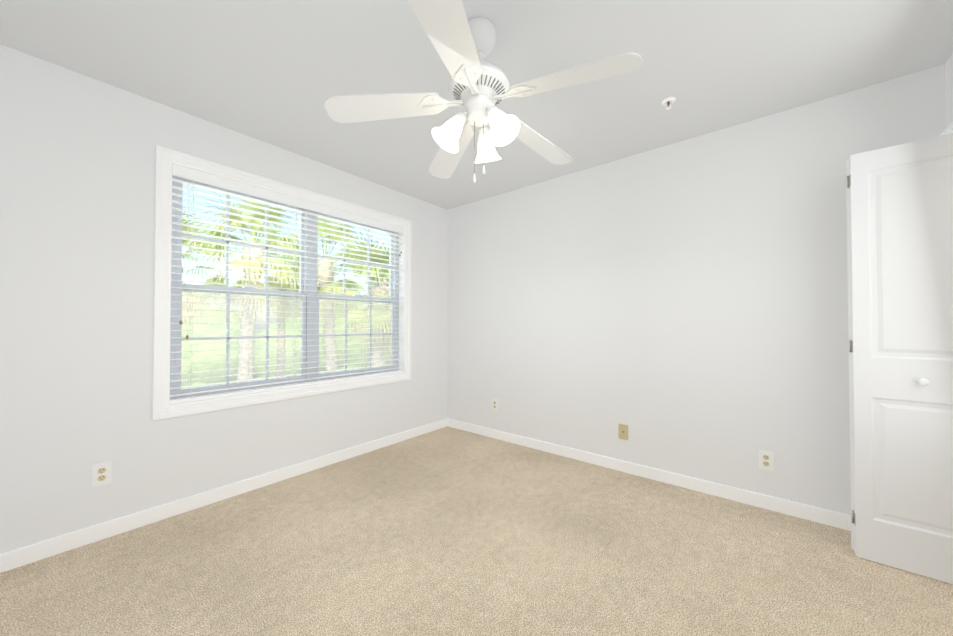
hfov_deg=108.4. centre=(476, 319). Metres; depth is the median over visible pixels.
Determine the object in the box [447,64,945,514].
wall
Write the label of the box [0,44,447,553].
wall
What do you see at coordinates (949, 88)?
wall
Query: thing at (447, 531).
floor
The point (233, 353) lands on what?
grass
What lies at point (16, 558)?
baseboard
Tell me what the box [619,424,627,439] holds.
outlet
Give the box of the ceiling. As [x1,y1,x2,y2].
[0,0,952,209]
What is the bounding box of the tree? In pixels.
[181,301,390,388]
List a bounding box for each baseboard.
[0,418,447,572]
[448,419,850,530]
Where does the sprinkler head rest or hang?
attached to the ceiling
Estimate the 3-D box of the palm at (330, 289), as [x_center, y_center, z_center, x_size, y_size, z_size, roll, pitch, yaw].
[-4.642,0.757,10.841,3.935,8.858,3.645,-1,-1,39]
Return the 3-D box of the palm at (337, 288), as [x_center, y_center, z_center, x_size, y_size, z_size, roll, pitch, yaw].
[-9.120,0.597,19.861,4.711,9.417,4.723,-1,-1,39]
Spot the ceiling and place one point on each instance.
(277, 73)
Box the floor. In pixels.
[0,426,952,635]
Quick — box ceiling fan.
[325,0,642,182]
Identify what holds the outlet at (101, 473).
attached to the wall at (77, 193)
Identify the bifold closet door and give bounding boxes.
[846,133,952,583]
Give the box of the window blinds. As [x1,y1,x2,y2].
[169,164,403,403]
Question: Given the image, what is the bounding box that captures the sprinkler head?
[661,97,675,109]
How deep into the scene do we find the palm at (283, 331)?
15.37 m
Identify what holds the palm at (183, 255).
on the ground
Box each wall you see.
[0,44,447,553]
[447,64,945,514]
[945,53,952,127]
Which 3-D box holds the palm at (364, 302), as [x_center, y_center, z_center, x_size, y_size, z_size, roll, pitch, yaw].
[-4.159,1.089,14.487,3.744,8.292,3.986,-1,-1,39]
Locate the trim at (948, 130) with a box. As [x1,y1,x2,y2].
[940,122,952,135]
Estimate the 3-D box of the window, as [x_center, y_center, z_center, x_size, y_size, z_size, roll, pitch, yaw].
[-1.327,-0.208,2.774,0.189,1.594,1.899,-1,-1,39]
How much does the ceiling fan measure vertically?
0.682 m
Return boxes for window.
[152,145,411,420]
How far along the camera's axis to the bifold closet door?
1.60 m
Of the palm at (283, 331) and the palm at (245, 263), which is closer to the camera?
the palm at (245, 263)
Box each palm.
[182,193,299,382]
[182,207,237,335]
[222,223,299,377]
[269,213,372,371]
[285,254,360,327]
[319,232,390,367]
[336,267,390,350]
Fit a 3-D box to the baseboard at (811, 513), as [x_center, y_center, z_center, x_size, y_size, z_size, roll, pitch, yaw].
[1.000,1.135,2.766,3.442,0.085,0.013,-1,-1,39]
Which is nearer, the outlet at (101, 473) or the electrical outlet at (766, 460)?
the outlet at (101, 473)
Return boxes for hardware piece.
[847,174,928,525]
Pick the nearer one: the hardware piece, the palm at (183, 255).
the hardware piece
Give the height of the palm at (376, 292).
7.351 m
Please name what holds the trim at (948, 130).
attached to the wall at (949, 88)
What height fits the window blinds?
1.442 m
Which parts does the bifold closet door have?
panel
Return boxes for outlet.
[92,462,111,486]
[492,399,497,410]
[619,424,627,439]
[759,450,773,470]
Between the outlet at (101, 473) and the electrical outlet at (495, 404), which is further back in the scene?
the electrical outlet at (495, 404)

